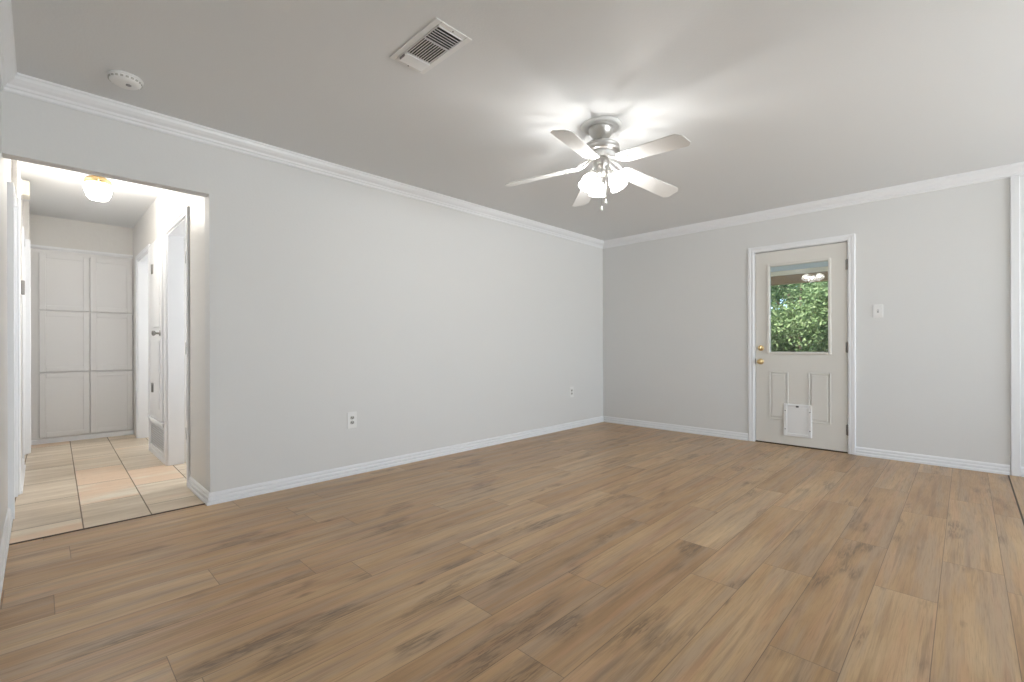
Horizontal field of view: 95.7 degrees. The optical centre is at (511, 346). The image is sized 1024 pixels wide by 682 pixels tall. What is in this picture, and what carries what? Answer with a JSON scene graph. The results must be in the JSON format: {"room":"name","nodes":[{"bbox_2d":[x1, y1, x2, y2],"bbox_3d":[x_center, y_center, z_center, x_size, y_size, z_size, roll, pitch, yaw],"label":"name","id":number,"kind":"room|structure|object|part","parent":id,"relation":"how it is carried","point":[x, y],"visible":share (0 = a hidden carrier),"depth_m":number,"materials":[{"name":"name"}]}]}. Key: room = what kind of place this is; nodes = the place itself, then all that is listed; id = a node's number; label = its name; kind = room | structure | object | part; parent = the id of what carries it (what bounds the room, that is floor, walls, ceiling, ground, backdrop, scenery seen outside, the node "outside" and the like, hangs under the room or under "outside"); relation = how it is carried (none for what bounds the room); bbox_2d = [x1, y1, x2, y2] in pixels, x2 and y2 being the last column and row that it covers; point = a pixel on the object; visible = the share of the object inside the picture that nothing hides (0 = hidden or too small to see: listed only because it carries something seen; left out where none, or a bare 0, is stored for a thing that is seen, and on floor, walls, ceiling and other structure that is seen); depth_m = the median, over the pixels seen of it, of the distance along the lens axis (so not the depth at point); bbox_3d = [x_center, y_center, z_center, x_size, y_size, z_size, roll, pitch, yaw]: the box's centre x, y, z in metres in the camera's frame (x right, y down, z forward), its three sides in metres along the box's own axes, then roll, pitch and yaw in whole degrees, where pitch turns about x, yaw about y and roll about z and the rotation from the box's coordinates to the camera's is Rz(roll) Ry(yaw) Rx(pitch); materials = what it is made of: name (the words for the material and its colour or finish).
{"room":"empty living room","nodes":[
{"label":"empty living room","id":0,"kind":"room"},
{"bbox_2d":[0,83,7,544],"bbox_3d":[-0.423,-0.193,0.141,7.440,2.468,0.120,0,0,44],"label":"wall","id":1,"kind":"structure","parent":0,"point":[3,161],"depth_m":2.48,"materials":[{"name":"white paint"}]},
{"bbox_2d":[0,508,12,600],"bbox_3d":[-0.409,1.002,0.230,7.310,0.078,0.021,0,0,44],"label":"baseboard","id":2,"kind":"structure","parent":1,"relation":"attached to","point":[5,541],"depth_m":2.31,"materials":[{"name":"white paint"}]},
{"bbox_2d":[7,159,29,462],"bbox_3d":[-4.396,-0.181,3.659,3.400,2.468,0.792,0,0,44],"label":"wall","id":3,"kind":"structure","parent":0,"point":[13,168],"depth_m":3.87,"materials":[{"name":"white paint"}]},
{"bbox_2d":[7,182,17,518],"bbox_3d":[-3.280,0.029,2.982,0.622,2.041,0.118,0,0,44],"label":"trim","id":4,"kind":"structure","parent":3,"relation":"attached to","point":[12,302],"depth_m":2.80,"materials":[{"name":"white paint"}]},
{"bbox_2d":[20,279,24,295],"bbox_3d":[-3.895,-0.466,3.685,0.110,0.125,0.027,0,0,44],"label":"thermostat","id":5,"kind":"object","parent":3,"relation":"attached to","point":[22,282],"visible":0.99,"depth_m":3.65,"materials":[{"name":"white plastic"}]},
{"bbox_2d":[21,458,25,493],"bbox_3d":[-3.871,1.012,3.662,1.060,0.078,0.021,0,0,44],"label":"baseboard","id":6,"kind":"structure","parent":3,"relation":"attached to","point":[23,466],"depth_m":3.67,"materials":[{"name":"white paint"}]},
{"bbox_2d":[17,197,30,494],"bbox_3d":[-4.103,0.000,3.905,1.843,2.087,0.047,0,0,44],"label":"trim","id":7,"kind":"structure","parent":3,"relation":"attached to","point":[27,241],"depth_m":4.03,"materials":[{"name":"white paint"}]},
{"bbox_2d":[24,238,25,454],"bbox_3d":[-4.554,0.033,4.247,0.612,2.041,0.121,0,0,44],"label":"trim","id":8,"kind":"structure","parent":3,"relation":"attached to","point":[24,238],"depth_m":4.49,"materials":[{"name":"white paint"}]},
{"bbox_2d":[21,179,29,199],"bbox_3d":[-4.160,-1.335,3.959,0.184,0.137,0.054,0,0,44],"label":"door chime","id":9,"kind":"object","parent":3,"relation":"attached to","point":[25,185],"visible":0.9,"depth_m":3.91,"materials":[{"name":"beige plastic"}]},
{"bbox_2d":[30,214,132,254],"bbox_3d":[-4.877,-0.180,5.340,0.160,2.468,1.200,0,0,44],"label":"wall","id":10,"kind":"structure","parent":0,"point":[44,230],"depth_m":5.23,"materials":[{"name":"white paint"}]},
{"bbox_2d":[9,434,203,543],"bbox_3d":[-3.378,1.051,4.340,3.695,0.001,3.135,0,0,44],"label":"floor","id":11,"kind":"structure","parent":0,"point":[77,484],"depth_m":3.46,"materials":[{"name":"tile"}]},
{"bbox_2d":[30,244,133,444],"bbox_3d":[-4.830,-0.015,5.239,0.045,2.138,0.850,0,0,44],"label":"linen cabinet","id":12,"kind":"object","parent":11,"relation":"on","point":[82,300],"visible":1,"depth_m":5.21,"materials":[{"name":"white paint"}]},
{"bbox_3d":[-4.942,-0.700,5.118,0.018,0.616,0.402,0,0,44],"label":"cabinet door","id":13,"kind":"part","parent":12,"relation":"part of","materials":[{"name":"white paint"}]},
{"bbox_3d":[-4.940,-0.049,5.118,0.018,0.658,0.402,0,0,44],"label":"cabinet door","id":14,"kind":"part","parent":12,"relation":"part of","materials":[{"name":"white paint"}]},
{"bbox_3d":[-4.938,0.642,5.118,0.018,0.696,0.402,0,0,44],"label":"cabinet door","id":15,"kind":"part","parent":12,"relation":"part of","materials":[{"name":"white paint"}]},
{"bbox_3d":[-4.827,-1.065,5.232,0.026,0.038,0.850,0,0,44],"label":"trim","id":16,"kind":"part","parent":12,"relation":"part of","materials":[{"name":"white paint"}]},
{"bbox_3d":[-4.666,-0.701,5.399,0.018,0.616,0.373,0,0,44],"label":"cabinet door","id":17,"kind":"part","parent":12,"relation":"part of","materials":[{"name":"white paint"}]},
{"bbox_3d":[-4.664,-0.050,5.399,0.018,0.658,0.373,0,0,44],"label":"cabinet door","id":18,"kind":"part","parent":12,"relation":"part of","materials":[{"name":"white paint"}]},
{"bbox_3d":[-4.662,0.641,5.399,0.018,0.696,0.373,0,0,44],"label":"cabinet door","id":19,"kind":"part","parent":12,"relation":"part of","materials":[{"name":"white paint"}]},
{"bbox_2d":[133,189,205,488],"bbox_3d":[-3.332,-0.184,4.450,3.613,2.468,0.118,0,0,44],"label":"wall","id":20,"kind":"structure","parent":0,"point":[168,204],"depth_m":3.38,"materials":[{"name":"white paint"}]},
{"bbox_2d":[135,244,149,448],"bbox_3d":[-3.941,0.010,5.037,0.924,2.082,0.134,0,0,44],"label":"door","id":21,"kind":"structure","parent":20,"relation":"attached to","point":[142,259],"depth_m":5.29,"materials":[{"name":"white paint"}]},
{"bbox_2d":[147,233,163,426],"bbox_3d":[-3.365,0.020,4.381,0.811,2.060,0.032,0,0,44],"label":"trim","id":22,"kind":"structure","parent":20,"relation":"attached to","point":[150,416],"depth_m":4.58,"materials":[{"name":"white paint"}]},
{"bbox_2d":[149,446,164,464],"bbox_3d":[-3.376,1.023,4.404,0.859,0.053,0.014,0,0,44],"label":"baseboard","id":23,"kind":"structure","parent":20,"relation":"attached to","point":[160,457],"depth_m":4.35,"materials":[{"name":"white paint"}]},
{"bbox_2d":[150,419,163,456],"bbox_3d":[-3.357,0.861,4.386,0.770,0.268,0.015,0,0,44],"label":"air vent","id":24,"kind":"object","parent":20,"relation":"in","point":[157,449],"visible":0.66,"depth_m":4.39,"materials":[{"name":"white metal"}]},
{"bbox_2d":[151,238,163,421],"bbox_3d":[-3.307,-0.140,4.277,0.484,1.636,0.086,0,0,44],"label":"door","id":25,"kind":"structure","parent":20,"relation":"in","point":[157,387],"depth_m":4.19,"materials":[{"name":"white paint"}]},
{"bbox_3d":[-3.183,-0.116,4.139,0.052,0.052,0.062,0,0,44],"label":"knob","id":26,"kind":"part","parent":25,"relation":"part of","materials":[{"name":"silver metal"}]},
{"bbox_3d":[-3.280,-0.145,4.275,0.280,1.450,0.008,0,0,44],"label":"panel","id":27,"kind":"part","parent":25,"relation":"part of","materials":[{"name":"white paint"}]},
{"bbox_2d":[164,206,189,484],"bbox_3d":[-2.700,0.002,3.820,0.919,2.092,0.134,0,0,44],"label":"door","id":28,"kind":"structure","parent":20,"relation":"attached to","point":[175,232],"depth_m":4.08,"materials":[{"name":"white paint"}]},
{"bbox_2d":[184,236,185,462],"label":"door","id":29,"kind":"structure","parent":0,"point":[185,236],"depth_m":4.18,"materials":[{"name":"white paint"}]},
{"bbox_2d":[2,90,602,492],"bbox_3d":[-0.696,-0.192,4.471,0.120,2.468,5.682,0,0,44],"label":"wall","id":30,"kind":"structure","parent":0,"point":[327,298],"depth_m":3.72,"materials":[{"name":"white paint"}]},
{"bbox_2d":[347,412,356,428],"bbox_3d":[-1.299,0.601,3.761,0.011,0.132,0.082,0,0,44],"label":"wall outlet","id":31,"kind":"object","parent":30,"relation":"attached to","point":[351,416],"visible":1,"depth_m":3.76,"materials":[{"name":"white plastic"}]},
{"bbox_2d":[187,416,603,505],"bbox_3d":[-0.572,1.003,4.900,0.589,0.078,4.662,0,0,44],"label":"baseboard","id":32,"kind":"structure","parent":30,"relation":"attached to","point":[227,495],"depth_m":3.79,"materials":[{"name":"white paint"}]},
{"bbox_2d":[569,387,573,396],"bbox_3d":[0.754,0.580,5.855,0.011,0.132,0.082,0,0,44],"label":"wall outlet","id":33,"kind":"object","parent":30,"relation":"attached to","point":[571,389],"visible":1,"depth_m":5.85,"materials":[{"name":"white plastic"}]},
{"bbox_2d":[0,422,1023,681],"bbox_3d":[0.652,1.038,3.069,3.840,0.001,5.762,0,0,44],"label":"floor","id":34,"kind":"structure","parent":0,"point":[602,551],"depth_m":2.10,"materials":[{"name":"brown wood"}]},
{"bbox_2d":[9,503,204,544],"bbox_3d":[-2.343,1.050,2.755,0.016,0.014,0.921,0,0,44],"label":"trim","id":35,"kind":"structure","parent":34,"relation":"on","point":[203,503],"depth_m":2.70,"materials":[{"name":"brown wood"}]},
{"bbox_2d":[11,0,1023,240],"bbox_3d":[0.182,-1.488,3.047,10.800,0.120,6.482,0,0,44],"label":"ceiling","id":36,"kind":"structure","parent":0,"point":[778,103],"depth_m":2.58,"materials":[{"name":"white paint"}]},
{"bbox_2d":[84,175,111,187],"bbox_3d":[-3.358,-1.301,3.758,0.188,0.234,0.180,0,0,44],"label":"hall ceiling light","id":37,"kind":"object","parent":36,"relation":"attached to","point":[97,181],"visible":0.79,"depth_m":3.72,"materials":[{"name":"white glass"}]},
{"bbox_2d":[106,70,143,89],"bbox_3d":[-2.050,-1.401,2.456,0.152,0.043,0.152,0,0,44],"label":"smoke detector","id":38,"kind":"object","parent":36,"relation":"attached to","point":[123,79],"visible":1,"depth_m":2.42,"materials":[{"name":"white plastic"}]},
{"bbox_2d":[389,18,471,74],"bbox_3d":[-0.395,-1.417,2.218,0.390,0.020,0.204,0,0,44],"label":"ceiling vent","id":39,"kind":"object","parent":36,"relation":"in","point":[438,40],"visible":1,"depth_m":2.20,"materials":[{"name":"white plastic"}]},
{"bbox_2d":[505,116,690,210],"bbox_3d":[0.588,-1.149,2.985,1.226,0.562,1.256,0,0,44],"label":"ceiling fan","id":40,"kind":"object","parent":36,"relation":"hanging from","point":[601,150],"visible":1,"depth_m":2.95,"materials":[{"name":"white"}]},
{"bbox_3d":[0.197,-1.136,3.129,0.490,0.080,0.136,0,0,16],"label":"blade","id":41,"kind":"part","parent":40,"relation":"part of","materials":[{"name":"white wood"}]},
{"bbox_3d":[0.373,-1.152,2.663,0.136,0.053,0.492,0,0,30],"label":"blade","id":42,"kind":"part","parent":40,"relation":"part of","materials":[{"name":"white wood"}]},
{"bbox_3d":[0.555,-1.136,3.407,0.136,0.082,0.490,0,0,-6],"label":"blade","id":43,"kind":"part","parent":40,"relation":"part of","materials":[{"name":"white"}]},
{"bbox_3d":[0.520,-1.110,2.975,0.059,0.057,0.075,0,0,44],"label":"lamp arm","id":44,"kind":"part","parent":40,"relation":"part of","materials":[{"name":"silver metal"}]},
{"bbox_3d":[0.577,-1.110,3.077,0.068,0.057,0.067,0,0,44],"label":"lamp arm","id":45,"kind":"part","parent":40,"relation":"part of","materials":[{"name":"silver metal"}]},
{"bbox_3d":[0.638,-1.110,2.978,0.075,0.057,0.059,0,0,44],"label":"lamp arm","id":46,"kind":"part","parent":40,"relation":"part of","materials":[{"name":"silver metal"}]},
{"bbox_3d":[0.936,-1.125,3.183,0.486,0.105,0.136,0,0,-29],"label":"blade","id":47,"kind":"part","parent":40,"relation":"part of","materials":[{"name":"white wood"}]},
{"bbox_3d":[0.792,-1.135,2.670,0.136,0.085,0.489,0,0,-35],"label":"blade","id":48,"kind":"part","parent":40,"relation":"part of","materials":[{"name":"white wood"}]},
{"bbox_2d":[603,175,1023,474],"bbox_3d":[3.752,-0.205,4.005,6.887,2.468,0.120,0,0,44],"label":"wall","id":49,"kind":"structure","parent":0,"point":[933,373],"depth_m":4.26,"materials":[{"name":"white paint"}]},
{"bbox_2d":[0,0,1023,248],"bbox_3d":[1.717,-1.386,2.018,6.767,0.094,5.562,0,0,44],"label":"crown molding","id":50,"kind":"structure","parent":49,"relation":"attached to","point":[11,81],"depth_m":3.67,"materials":[{"name":"white paint"}]},
{"bbox_2d":[771,261,827,271],"bbox_3d":[4.075,-1.222,5.732,9.000,0.100,2.802,0,0,44],"label":"porch roof","id":51,"kind":"structure","parent":49,"relation":"attached to","point":[819,264],"depth_m":6.82,"materials":[{"name":"white paint"}]},
{"bbox_2d":[771,266,827,276],"bbox_3d":[4.951,-1.139,6.626,8.800,0.070,0.200,0,0,44],"label":"fascia","id":52,"kind":"object","parent":51,"relation":"attached to","point":[816,269],"depth_m":7.04,"materials":[{"name":"beige paint"}]},
{"bbox_2d":[755,242,847,451],"bbox_3d":[2.924,0.009,4.729,0.834,2.018,0.107,0,0,44],"label":"door","id":53,"kind":"structure","parent":49,"relation":"in","point":[802,397],"depth_m":4.69,"materials":[{"name":"white paint"}]},
{"bbox_3d":[2.656,0.165,4.962,0.062,0.062,0.063,0,0,44],"label":"knob","id":54,"kind":"part","parent":53,"relation":"part of","materials":[{"name":"gold metal"}]},
{"bbox_3d":[2.799,0.519,4.861,0.184,0.506,0.011,0,0,44],"label":"panel","id":55,"kind":"part","parent":53,"relation":"part of","materials":[{"name":"white paint"}]},
{"bbox_3d":[2.921,0.762,4.736,0.250,0.330,0.024,0,0,44],"label":"pet door","id":56,"kind":"part","parent":53,"relation":"part of","materials":[{"name":"white plastic"}]},
{"bbox_3d":[3.058,0.518,4.607,0.196,0.506,0.011,0,0,44],"label":"panel","id":57,"kind":"part","parent":53,"relation":"part of","materials":[{"name":"white paint"}]},
{"bbox_2d":[748,233,855,454],"bbox_3d":[2.962,-0.019,4.770,0.949,2.100,0.136,0,0,44],"label":"trim","id":58,"kind":"structure","parent":49,"relation":"attached to","point":[849,238],"depth_m":4.55,"materials":[{"name":"white paint"}]},
{"bbox_2d":[756,440,847,452],"bbox_3d":[2.973,1.027,4.776,0.823,0.008,0.116,0,0,44],"label":"door sill","id":59,"kind":"structure","parent":49,"relation":"attached to","point":[756,440],"depth_m":4.72,"materials":[{"name":"brown wood"}]},
{"bbox_2d":[604,416,1023,476],"bbox_3d":[3.671,0.990,3.990,6.748,0.078,0.021,0,0,44],"label":"baseboard","id":60,"kind":"structure","parent":49,"relation":"attached to","point":[988,467],"depth_m":4.24,"materials":[{"name":"white paint"}]},
{"bbox_2d":[873,304,882,317],"bbox_3d":[3.377,-0.324,4.274,0.074,0.120,0.021,0,0,44],"label":"light switch","id":61,"kind":"object","parent":49,"relation":"attached to","point":[877,309],"visible":1,"depth_m":4.28,"materials":[{"name":"white plastic"}]},
{"bbox_2d":[1010,176,1020,475],"bbox_3d":[3.992,-0.159,3.673,0.052,2.374,0.020,0,0,44],"label":"trim","id":62,"kind":"structure","parent":49,"relation":"attached to","point":[1014,181],"depth_m":3.67,"materials":[{"name":"white paint"}]},
{"bbox_2d":[1008,475,1023,524],"bbox_3d":[2.026,1.044,1.722,0.010,0.020,5.562,0,0,44],"label":"trim","id":63,"kind":"structure","parent":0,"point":[1008,475],"depth_m":3.06,"materials":[{"name":"brown"}]},
{"bbox_2d":[1009,475,1023,518],"bbox_3d":[3.120,1.031,0.650,3.057,0.001,5.762,0,0,44],"label":"floor","id":64,"kind":"structure","parent":0,"point":[1017,482],"depth_m":3.34,"materials":[{"name":"brown wood"}]},
{"label":"outside","id":65,"kind":"structure","parent":0,"visible":0},
{"bbox_3d":[13.088,1.152,19.064,20.000,0.020,34.452,0,0,44],"label":"ground","id":66,"kind":"structure","parent":65,"visible":0},
{"bbox_2d":[771,281,827,351],"bbox_3d":[5.620,-0.277,8.867,3.616,2.890,2.574,0,0,44],"label":"leafy tree","id":67,"kind":"object","parent":66,"relation":"on","point":[809,316],"visible":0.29,"depth_m":8.36,"materials":[{"name":"green plant"}]},
{"bbox_2d":[771,283,827,342],"bbox_3d":[7.832,-1.391,12.820,3.257,5.110,3.325,0,0,-9],"label":"shade tree","id":68,"kind":"object","parent":66,"relation":"on","point":[777,299],"visible":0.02,"depth_m":12.92,"materials":[{"name":"green plant"}]},
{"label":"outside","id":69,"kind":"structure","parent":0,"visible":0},
{"bbox_2d":[771,271,827,285],"bbox_3d":[4.944,-1.039,6.619,8.800,0.130,0.140,0,0,44],"label":"beam","id":70,"kind":"structure","parent":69,"point":[816,276],"depth_m":7.08,"materials":[{"name":"beige wood"}]}
]}

